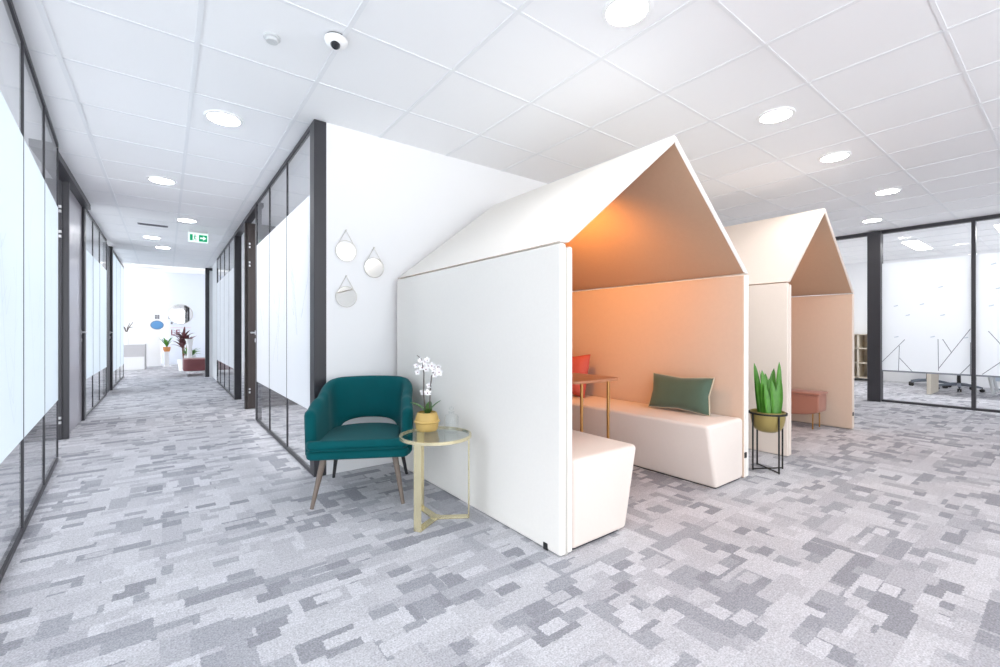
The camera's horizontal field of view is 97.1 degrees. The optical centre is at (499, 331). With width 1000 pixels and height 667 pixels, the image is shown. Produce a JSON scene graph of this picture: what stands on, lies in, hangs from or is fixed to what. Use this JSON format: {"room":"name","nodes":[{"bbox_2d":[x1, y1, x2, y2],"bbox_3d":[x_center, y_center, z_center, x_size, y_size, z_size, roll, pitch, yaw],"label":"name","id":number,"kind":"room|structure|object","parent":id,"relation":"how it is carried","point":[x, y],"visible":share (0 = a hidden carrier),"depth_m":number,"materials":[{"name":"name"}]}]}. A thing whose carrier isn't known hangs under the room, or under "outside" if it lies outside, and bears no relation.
{"room":"office breakout area","nodes":[
{"label":"office breakout area","id":0,"kind":"room"},
{"bbox_2d":[124,267,160,366],"bbox_3d":[-10.966,-0.437,13.146,1.380,2.950,0.200,0,0,-37],"label":"wall","id":1,"kind":"structure","parent":0,"point":[142,286],"depth_m":13.25,"materials":[{"name":"white paint"}]},
{"bbox_2d":[150,321,163,328],"bbox_3d":[-10.423,-0.212,13.415,0.326,0.268,0.026,0,0,-37],"label":"oval sign","id":2,"kind":"object","parent":1,"relation":"attached to","point":[155,324],"visible":1,"depth_m":13.41,"materials":[{"name":"blue plastic"}]},
{"bbox_2d":[122,263,204,274],"bbox_3d":[-9.973,-1.987,12.017,7.800,0.150,5.600,0,0,-37],"label":"ceiling","id":3,"kind":"structure","parent":0,"point":[163,269],"depth_m":13.50,"materials":[{"name":"white paint"}]},
{"bbox_2d":[130,264,204,269],"bbox_3d":[-9.576,-1.905,12.818,1.800,0.014,0.640,0,0,-37],"label":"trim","id":4,"kind":"structure","parent":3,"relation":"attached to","point":[130,264],"depth_m":12.89,"materials":[{"name":"white paint"}]},
{"bbox_2d":[161,272,204,364],"bbox_3d":[-9.514,-0.437,15.123,3.320,2.950,0.200,0,0,-37],"label":"wall","id":5,"kind":"structure","parent":0,"point":[176,288],"depth_m":14.37,"materials":[{"name":"white paint"}]},
{"bbox_2d":[168,304,192,323],"bbox_3d":[-10.369,-0.582,14.338,0.650,0.650,0.020,0,0,-37],"label":"round mirror","id":6,"kind":"object","parent":5,"relation":"attached to","point":[179,313],"visible":1,"depth_m":14.33,"materials":[{"name":"silver metal"}]},
{"bbox_2d":[182,348,200,357],"bbox_3d":[-8.113,0.706,11.605,0.430,0.665,0.575,0,0,-37],"label":"leafy plant","id":7,"kind":"object","parent":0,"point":[184,351],"visible":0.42,"depth_m":11.60,"materials":[{"name":"green plant"}]},
{"bbox_2d":[212,261,216,380],"bbox_3d":[-6.235,-0.242,9.779,0.140,2.560,1.320,0,0,-37],"label":"wall","id":8,"kind":"structure","parent":0,"point":[214,267],"depth_m":9.81,"materials":[{"name":"white paint"}]},
{"bbox_2d":[217,235,233,397],"bbox_3d":[-5.005,-0.242,8.032,0.026,2.560,2.950,0,0,-37],"label":"window","id":9,"kind":"structure","parent":8,"relation":"in","point":[225,261],"depth_m":7.78,"materials":[{"name":"glass"}]},
{"bbox_2d":[209,266,243,376],"bbox_3d":[-6.497,-0.242,10.490,0.700,2.560,0.130,0,0,-37],"label":"wall","id":10,"kind":"structure","parent":0,"point":[210,272],"depth_m":10.25,"materials":[{"name":"white paint"}]},
{"bbox_2d":[205,268,211,376],"bbox_3d":[-6.581,-0.222,10.414,0.625,2.520,0.170,0,0,-37],"label":"door","id":11,"kind":"structure","parent":10,"relation":"in","point":[207,270],"depth_m":10.19,"materials":[{"name":"metal"}]},
{"bbox_2d":[0,364,999,666],"bbox_3d":[-1.537,1.098,8.493,17.000,0.120,21.400,0,0,-37],"label":"floor","id":12,"kind":"structure","parent":0,"point":[169,527],"depth_m":2.04,"materials":[{"name":"carpet"}]},
{"bbox_2d":[0,0,58,582],"bbox_3d":[-2.042,-0.242,1.777,0.026,2.560,4.710,0,0,-41],"label":"glass partition","id":13,"kind":"structure","parent":12,"relation":"on","point":[29,144],"depth_m":2.30,"materials":[{"name":"glass"}]},
{"bbox_2d":[81,207,85,420],"bbox_3d":[-4.943,-0.242,5.188,0.100,2.560,0.120,0,0,-37],"label":"post","id":14,"kind":"object","parent":12,"relation":"on","point":[83,208],"visible":0.24,"depth_m":5.16,"materials":[{"name":"metal"}]},
{"bbox_2d":[86,210,106,415],"bbox_3d":[-5.731,-0.242,6.260,0.026,2.560,2.540,0,0,-37],"label":"window","id":15,"kind":"structure","parent":12,"relation":"on","point":[96,242],"depth_m":6.16,"materials":[{"name":"glass"}]},
{"bbox_2d":[109,246,112,389],"bbox_3d":[-6.973,-0.242,7.872,0.100,2.560,0.130,0,0,-37],"label":"post","id":16,"kind":"object","parent":12,"relation":"on","point":[110,247],"visible":0.46,"depth_m":7.84,"materials":[{"name":"metal"}]},
{"bbox_2d":[107,245,113,392],"bbox_3d":[-6.702,-0.226,7.563,0.100,2.512,0.690,0,0,-37],"label":"door","id":17,"kind":"structure","parent":16,"relation":"attached to","point":[108,248],"depth_m":7.61,"materials":[{"name":"metal"}]},
{"bbox_2d":[113,250,123,387],"bbox_3d":[-7.858,-0.242,9.070,0.026,2.560,2.850,0,0,-37],"label":"window","id":18,"kind":"structure","parent":12,"relation":"on","point":[118,268],"depth_m":9.10,"materials":[{"name":"glass"}]},
{"bbox_2d":[124,344,145,369],"bbox_3d":[-10.351,0.688,12.103,1.000,0.700,0.505,0,0,-37],"label":"base cabinet","id":19,"kind":"object","parent":12,"relation":"on","point":[134,354],"visible":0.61,"depth_m":12.07,"materials":[{"name":"white paint"}]},
{"bbox_2d":[124,322,132,343],"bbox_3d":[-10.270,0.030,12.136,0.289,0.615,0.170,0,0,-37],"label":"vase","id":20,"kind":"object","parent":19,"relation":"on","point":[126,338],"visible":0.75,"depth_m":12.13,"materials":[{"name":"white ceramic"}]},
{"bbox_2d":[163,351,170,366],"bbox_3d":[-10.002,0.813,13.248,0.200,0.450,0.200,0,0,-37],"label":"pedestal","id":21,"kind":"object","parent":12,"relation":"on","point":[166,353],"visible":1,"depth_m":13.20,"materials":[{"name":"white paint"}]},
{"bbox_2d":[161,338,171,351],"bbox_3d":[-10.031,0.368,13.242,0.246,0.440,0.322,0,0,6],"label":"leafy plant","id":22,"kind":"object","parent":21,"relation":"on","point":[166,349],"visible":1,"depth_m":13.21,"materials":[{"name":"green plant"}]},
{"bbox_2d":[177,359,182,370],"bbox_3d":[-8.492,0.888,11.883,0.320,0.300,0.320,0,0,-37],"label":"pot","id":23,"kind":"object","parent":12,"relation":"on","point":[179,360],"depth_m":11.75,"materials":[{"name":"white ceramic"}]},
{"bbox_2d":[171,327,194,370],"bbox_3d":[-8.507,0.441,11.868,0.616,1.194,0.734,0,0,-37],"label":"dracaena","id":24,"kind":"object","parent":12,"relation":"on","point":[182,342],"visible":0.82,"depth_m":11.81,"materials":[{"name":"red plant"}]},
{"bbox_2d":[185,339,193,372],"bbox_3d":[-7.946,0.608,11.293,0.200,0.860,0.200,0,0,-37],"label":"floor vase","id":25,"kind":"object","parent":12,"relation":"on","point":[189,342],"visible":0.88,"depth_m":11.24,"materials":[{"name":"white ceramic"}]},
{"bbox_2d":[182,357,204,375],"bbox_3d":[-7.382,0.838,10.673,0.470,0.400,0.730,0,0,-37],"label":"pouf","id":26,"kind":"object","parent":12,"relation":"on","point":[188,364],"visible":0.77,"depth_m":10.38,"materials":[{"name":"red fabric"}]},
{"bbox_2d":[234,233,241,399],"bbox_3d":[-4.060,-0.242,6.829,0.092,2.560,0.110,0,0,-37],"label":"post","id":27,"kind":"object","parent":12,"relation":"on","point":[237,239],"visible":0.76,"depth_m":6.78,"materials":[{"name":"metal"}]},
{"bbox_2d":[244,223,247,408],"bbox_3d":[-3.422,-0.242,5.976,0.065,2.560,0.060,0,0,-37],"label":"post","id":28,"kind":"object","parent":12,"relation":"on","point":[245,224],"visible":0.58,"depth_m":5.94,"materials":[{"name":"black metal"}]},
{"bbox_2d":[247,207,296,419],"bbox_3d":[-2.786,-0.217,5.755,0.938,2.510,1.060,0,0,-37],"label":"door","id":29,"kind":"structure","parent":12,"relation":"on","point":[277,399],"depth_m":5.94,"materials":[{"name":"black metal"}]},
{"bbox_2d":[310,119,325,476],"bbox_3d":[-1.328,-0.242,3.222,0.085,2.560,0.118,0,0,-37],"label":"post","id":30,"kind":"object","parent":12,"relation":"on","point":[317,127],"visible":0.88,"depth_m":3.18,"materials":[{"name":"metal"}]},
{"bbox_2d":[304,375,412,509],"bbox_3d":[-0.892,0.680,2.922,0.641,0.723,0.678,0,0,-9],"label":"armchair","id":31,"kind":"object","parent":12,"relation":"on","point":[340,400],"visible":0.97,"depth_m":2.84,"materials":[{"name":"teal fabric"}]},
{"bbox_2d":[306,423,408,450],"bbox_3d":[-0.883,0.668,2.865,0.595,0.056,0.552,0,0,-9],"label":"seat cushion","id":32,"kind":"object","parent":31,"relation":"on","point":[358,436],"depth_m":2.65,"materials":[{"name":"teal fabric"}]},
{"bbox_2d":[399,426,470,532],"bbox_3d":[-0.359,0.803,2.462,0.398,0.469,0.398,0,0,-37],"label":"side table","id":33,"kind":"object","parent":12,"relation":"on","point":[419,506],"visible":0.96,"depth_m":2.37,"materials":[{"name":"gold metal"}]},
{"bbox_2d":[410,355,442,431],"bbox_3d":[-0.424,0.351,2.561,0.152,0.436,0.152,0,0,40],"label":"potted orchid","id":34,"kind":"object","parent":33,"relation":"on","point":[427,420],"visible":1,"depth_m":2.55,"materials":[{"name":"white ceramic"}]},
{"bbox_2d":[397,136,747,555],"bbox_3d":[0.489,-0.060,3.312,1.897,2.196,1.809,0,0,-37],"label":"booth","id":35,"kind":"object","parent":12,"relation":"on","point":[495,305],"visible":0.98,"depth_m":2.90,"materials":[{"name":"white fabric"}]},
{"bbox_2d":[572,354,590,397],"bbox_3d":[0.680,0.406,4.214,0.174,0.398,0.406,0,0,-37],"label":"throw pillow","id":36,"kind":"object","parent":35,"relation":"on","point":[580,364],"visible":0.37,"depth_m":4.08,"materials":[{"name":"red fabric"}]},
{"bbox_2d":[648,372,714,415],"bbox_3d":[1.373,0.466,3.372,0.155,0.276,0.504,0,0,-37],"label":"throw pillow","id":37,"kind":"object","parent":35,"relation":"on","point":[691,394],"visible":1,"depth_m":3.29,"materials":[{"name":"green fabric"}]},
{"bbox_2d":[572,373,617,438],"bbox_3d":[0.416,0.673,3.162,0.450,0.730,0.760,0,0,-37],"label":"table","id":38,"kind":"object","parent":12,"relation":"on","point":[577,378],"visible":0.36,"depth_m":2.93,"materials":[{"name":"beige wood"}]},
{"bbox_2d":[622,208,853,455],"bbox_3d":[2.562,-0.070,4.900,1.780,2.216,1.777,0,0,-37],"label":"booth","id":39,"kind":"object","parent":12,"relation":"on","point":[811,338],"visible":0.44,"depth_m":4.50,"materials":[{"name":"beige fabric"}]},
{"bbox_2d":[748,410,787,473],"bbox_3d":[2.025,0.822,3.339,0.256,0.433,0.256,0,0,40],"label":"plant stand","id":40,"kind":"object","parent":12,"relation":"on","point":[752,413],"visible":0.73,"depth_m":3.32,"materials":[{"name":"black metal"}]},
{"bbox_2d":[750,363,785,432],"bbox_3d":[2.025,0.490,3.339,0.234,0.527,0.234,0,0,-37],"label":"snake plant","id":41,"kind":"object","parent":40,"relation":"on","point":[768,394],"visible":0.94,"depth_m":3.30,"materials":[{"name":"green plant"}]},
{"bbox_2d":[750,408,785,432],"bbox_3d":[2.025,0.675,3.339,0.234,0.155,0.234,0,0,-37],"label":"plant pot","id":42,"kind":"object","parent":40,"relation":"in","point":[766,424],"depth_m":3.27,"materials":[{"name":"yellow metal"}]},
{"bbox_2d":[791,388,827,428],"bbox_3d":[3.234,0.843,5.006,0.290,0.390,0.740,0,0,-37],"label":"ottoman","id":43,"kind":"object","parent":12,"relation":"on","point":[803,401],"visible":0.42,"depth_m":4.74,"materials":[{"name":"fabric"}]},
{"bbox_2d":[854,334,866,378],"bbox_3d":[7.721,0.539,9.600,0.400,0.997,0.630,0,0,-37],"label":"cube shelf","id":44,"kind":"object","parent":12,"relation":"on","point":[860,340],"visible":0.17,"depth_m":9.56,"materials":[{"name":"brown wood"}]},
{"bbox_2d":[909,374,951,386],"bbox_3d":[8.244,0.548,8.468,0.592,0.980,0.622,0,0,43],"label":"office chair","id":45,"kind":"object","parent":12,"relation":"on","point":[911,383],"visible":0.2,"depth_m":8.49,"materials":[{"name":"black plastic"}]},
{"bbox_2d":[927,374,938,394],"bbox_3d":[7.995,0.665,6.753,0.700,0.745,2.030,0,0,-37],"label":"desk","id":46,"kind":"object","parent":12,"relation":"on","point":[932,379],"visible":0.3,"depth_m":7.41,"materials":[{"name":"white paint"}]},
{"bbox_2d":[939,375,984,392],"bbox_3d":[8.154,0.548,7.811,0.622,0.980,0.592,0,0,-27],"label":"office chair","id":47,"kind":"object","parent":12,"relation":"on","point":[958,383],"visible":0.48,"depth_m":7.81,"materials":[{"name":"black plastic"}]},
{"bbox_2d":[988,377,999,393],"bbox_3d":[8.797,0.667,7.035,0.600,0.749,1.483,0,0,-37],"label":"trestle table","id":48,"kind":"object","parent":12,"relation":"on","point":[995,379],"visible":0.29,"depth_m":7.48,"materials":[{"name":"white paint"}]},
{"bbox_2d":[12,0,999,268],"bbox_3d":[0.153,-1.595,6.261,17.000,0.154,15.800,0,0,-37],"label":"ceiling","id":49,"kind":"structure","parent":0,"point":[545,91],"depth_m":2.88,"materials":[{"name":"white tile"}]},
{"bbox_2d":[58,151,90,209],"bbox_3d":[-4.304,-1.492,4.377,0.140,0.060,2.185,0,0,-37],"label":"trim","id":50,"kind":"structure","parent":49,"relation":"attached to","point":[64,173],"depth_m":4.32,"materials":[{"name":"metal"}]},
{"bbox_2d":[58,180,69,439],"bbox_3d":[-4.569,-0.212,4.005,0.948,2.500,0.078,0,0,-37],"label":"door","id":51,"kind":"structure","parent":50,"relation":"attached to","point":[63,186],"depth_m":4.26,"materials":[{"name":"metal"}]},
{"bbox_2d":[70,190,87,431],"bbox_3d":[-4.558,-0.216,4.734,0.105,2.492,1.070,0,0,-37],"label":"door","id":52,"kind":"structure","parent":50,"relation":"attached to","point":[76,331],"depth_m":4.80,"materials":[{"name":"white glass"}]},
{"bbox_2d":[142,235,160,238],"bbox_3d":[-5.574,-1.516,7.068,0.244,0.012,0.244,0,0,-37],"label":"recessed light","id":53,"kind":"object","parent":49,"relation":"in","point":[144,236],"visible":1,"depth_m":7.06,"materials":[{"name":"white paint"}]},
{"bbox_2d":[137,222,167,227],"bbox_3d":[-4.933,-1.517,6.274,0.340,0.010,0.100,0,0,-37],"label":"ceiling vent","id":54,"kind":"object","parent":49,"relation":"in","point":[137,222],"visible":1,"depth_m":6.26,"materials":[{"name":"grey plastic"}]},
{"bbox_2d":[146,176,176,184],"bbox_3d":[-3.385,-1.516,4.419,0.244,0.012,0.244,0,0,-37],"label":"recessed light","id":55,"kind":"object","parent":49,"relation":"in","point":[157,179],"visible":1,"depth_m":4.41,"materials":[{"name":"white paint"}]},
{"bbox_2d":[150,178,173,183],"bbox_3d":[-3.385,-1.516,4.419,0.202,0.005,0.202,0,0,-37],"label":"diffuser","id":56,"kind":"object","parent":55,"relation":"attached to","point":[157,180],"depth_m":4.41,"materials":[{"name":"white plastic"}]},
{"bbox_2d":[155,246,170,248],"bbox_3d":[-6.038,-1.516,7.909,0.244,0.012,0.244,0,0,-37],"label":"recessed light","id":57,"kind":"object","parent":49,"relation":"in","point":[162,247],"visible":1,"depth_m":7.91,"materials":[{"name":"white paint"}]},
{"bbox_2d":[176,218,197,222],"bbox_3d":[-4.253,-1.516,5.997,0.244,0.012,0.244,0,0,-37],"label":"recessed light","id":58,"kind":"object","parent":49,"relation":"in","point":[188,220],"visible":1,"depth_m":5.99,"materials":[{"name":"white paint"}]},
{"bbox_2d":[178,219,195,221],"bbox_3d":[-4.253,-1.516,5.997,0.202,0.005,0.202,0,0,-37],"label":"diffuser","id":59,"kind":"object","parent":58,"relation":"attached to","point":[182,220],"depth_m":5.99,"materials":[{"name":"white plastic"}]},
{"bbox_2d":[188,230,207,242],"bbox_3d":[-4.521,-1.426,6.611,0.248,0.168,0.040,0,0,-37],"label":"exit sign","id":60,"kind":"object","parent":49,"relation":"hanging from","point":[193,236],"visible":1,"depth_m":6.60,"materials":[{"name":"white paint"}]},
{"bbox_2d":[203,109,243,126],"bbox_3d":[-1.963,-1.516,3.138,0.244,0.012,0.244,0,0,-37],"label":"recessed light","id":61,"kind":"object","parent":49,"relation":"in","point":[220,117],"visible":1,"depth_m":3.13,"materials":[{"name":"white paint"}]},
{"bbox_2d":[207,113,239,125],"bbox_3d":[-1.963,-1.516,3.138,0.202,0.005,0.202,0,0,-37],"label":"diffuser","id":62,"kind":"object","parent":61,"relation":"attached to","point":[224,119],"depth_m":3.14,"materials":[{"name":"white plastic"}]},
{"bbox_2d":[235,203,263,236],"bbox_3d":[-3.459,-1.497,6.029,0.080,0.050,2.110,0,0,-37],"label":"trim","id":63,"kind":"structure","parent":49,"relation":"attached to","point":[250,217],"depth_m":5.80,"materials":[{"name":"metal"}]},
{"bbox_2d":[263,32,280,45],"bbox_3d":[-1.176,-1.508,2.276,0.080,0.028,0.080,0,0,-37],"label":"smoke detector","id":64,"kind":"object","parent":49,"relation":"attached to","point":[271,38],"visible":1,"depth_m":2.26,"materials":[{"name":"grey plastic"}]},
{"bbox_2d":[324,31,347,50],"bbox_3d":[-0.849,-1.487,2.285,0.116,0.069,0.116,0,0,-37],"label":"dome camera","id":65,"kind":"object","parent":49,"relation":"attached to","point":[336,41],"visible":1,"depth_m":2.25,"materials":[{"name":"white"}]},
{"bbox_2d":[601,0,652,27],"bbox_3d":[0.599,-1.516,2.084,0.234,0.012,0.234,0,0,-37],"label":"recessed light","id":66,"kind":"object","parent":49,"relation":"in","point":[615,13],"visible":1,"depth_m":2.09,"materials":[{"name":"white paint"}]},
{"bbox_2d":[757,106,795,123],"bbox_3d":[1.935,-1.516,3.095,0.234,0.012,0.234,0,0,-37],"label":"recessed light","id":67,"kind":"object","parent":49,"relation":"in","point":[778,114],"visible":1,"depth_m":3.08,"materials":[{"name":"white paint"}]},
{"bbox_2d":[760,110,791,122],"bbox_3d":[1.935,-1.516,3.095,0.192,0.005,0.192,0,0,-37],"label":"diffuser","id":68,"kind":"object","parent":67,"relation":"attached to","point":[769,116],"depth_m":3.09,"materials":[{"name":"white plastic"}]},
{"bbox_2d":[818,151,851,162],"bbox_3d":[2.899,-1.516,3.825,0.234,0.012,0.234,0,0,-37],"label":"recessed light","id":69,"kind":"object","parent":49,"relation":"in","point":[839,155],"visible":1,"depth_m":3.81,"materials":[{"name":"white paint"}]},
{"bbox_2d":[821,153,847,161],"bbox_3d":[2.899,-1.516,3.825,0.192,0.005,0.192,0,0,-37],"label":"diffuser","id":70,"kind":"object","parent":69,"relation":"attached to","point":[830,157],"depth_m":3.82,"materials":[{"name":"white plastic"}]},
{"bbox_2d":[861,218,882,222],"bbox_3d":[5.056,-1.516,5.996,0.234,0.012,0.234,0,0,-37],"label":"recessed light","id":71,"kind":"object","parent":49,"relation":"in","point":[871,219],"visible":1,"depth_m":5.99,"materials":[{"name":"white paint"}]},
{"bbox_2d":[864,219,880,221],"bbox_3d":[5.056,-1.516,5.996,0.192,0.005,0.192,0,0,-37],"label":"diffuser","id":72,"kind":"object","parent":71,"relation":"attached to","point":[866,220],"depth_m":5.99,"materials":[{"name":"white plastic"}]},
{"bbox_2d":[873,188,901,194],"bbox_3d":[4.182,-1.516,4.764,0.234,0.012,0.234,0,0,-37],"label":"recessed light","id":73,"kind":"object","parent":49,"relation":"in","point":[888,190],"visible":1,"depth_m":4.75,"materials":[{"name":"white paint"}]},
{"bbox_2d":[876,189,898,194],"bbox_3d":[4.182,-1.516,4.764,0.192,0.005,0.192,0,0,-37],"label":"diffuser","id":74,"kind":"object","parent":73,"relation":"attached to","point":[884,191],"depth_m":4.76,"materials":[{"name":"white plastic"}]},
{"bbox_2d":[900,240,933,249],"bbox_3d":[7.316,-1.517,7.732,1.200,0.010,0.240,0,0,-37],"label":"led panel","id":75,"kind":"object","parent":49,"relation":"attached to","point":[915,244],"visible":1,"depth_m":7.72,"materials":[{"name":"white paint"}]},
{"bbox_2d":[992,224,999,233],"bbox_3d":[7.543,-1.517,6.537,1.200,0.010,0.240,0,0,-37],"label":"led panel","id":76,"kind":"object","parent":49,"relation":"attached to","point":[996,226],"visible":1,"depth_m":6.39,"materials":[{"name":"white paint"}]},
{"bbox_2d":[326,122,836,474],"bbox_3d":[3.278,-0.242,6.711,11.472,2.560,0.114,0,0,-37],"label":"wall","id":77,"kind":"structure","parent":0,"point":[402,201],"depth_m":3.45,"materials":[{"name":"white paint"}]},
{"bbox_2d":[256,121,313,476],"bbox_3d":[-2.082,-0.242,4.171,0.026,2.560,2.515,0,0,-37],"label":"glass partition","id":78,"kind":"structure","parent":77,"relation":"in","point":[283,256],"depth_m":3.88,"materials":[{"name":"glass"}]},
{"bbox_2d":[335,229,356,261],"bbox_3d":[-1.145,-0.643,3.283,0.157,0.238,0.014,0,0,-37],"label":"mirror","id":79,"kind":"object","parent":77,"relation":"attached to","point":[345,250],"visible":1,"depth_m":3.28,"materials":[{"name":"silver metal"}]},
{"bbox_2d":[336,241,355,260],"bbox_3d":[-1.147,-0.602,3.285,0.149,0.149,0.005,0,0,-37],"label":"mirror glass","id":80,"kind":"object","parent":79,"relation":"attached to","point":[345,250],"depth_m":3.28,"materials":[{"name":"silver metal"}]},
{"bbox_2d":[335,275,356,306],"bbox_3d":[-1.144,-0.303,3.284,0.157,0.238,0.014,0,0,-37],"label":"mirror","id":81,"kind":"object","parent":77,"relation":"attached to","point":[345,296],"visible":1,"depth_m":3.29,"materials":[{"name":"silver metal"}]},
{"bbox_2d":[336,287,355,306],"bbox_3d":[-1.145,-0.262,3.286,0.149,0.149,0.005,0,0,-37],"label":"mirror glass","id":82,"kind":"object","parent":81,"relation":"attached to","point":[345,296],"depth_m":3.29,"materials":[{"name":"silver metal"}]},
{"bbox_2d":[364,247,383,277],"bbox_3d":[-0.974,-0.538,3.413,0.157,0.238,0.014,0,0,-37],"label":"mirror","id":83,"kind":"object","parent":77,"relation":"attached to","point":[373,267],"visible":1,"depth_m":3.41,"materials":[{"name":"silver metal"}]},
{"bbox_2d":[365,258,382,276],"bbox_3d":[-0.975,-0.497,3.415,0.149,0.149,0.005,0,0,-37],"label":"mirror glass","id":84,"kind":"object","parent":83,"relation":"attached to","point":[373,266],"depth_m":3.41,"materials":[{"name":"silver metal"}]},
{"bbox_2d":[835,214,999,412],"bbox_3d":[6.706,-0.242,5.274,0.160,2.560,6.316,0,0,-37],"label":"glass partition","id":85,"kind":"structure","parent":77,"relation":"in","point":[939,315],"depth_m":6.18,"materials":[{"name":"glass"}]},
{"bbox_2d":[845,249,999,388],"bbox_3d":[9.712,-0.242,7.549,0.200,2.560,6.316,0,0,-37],"label":"wall","id":86,"kind":"structure","parent":0,"point":[857,272],"depth_m":9.41,"materials":[{"name":"white paint"}]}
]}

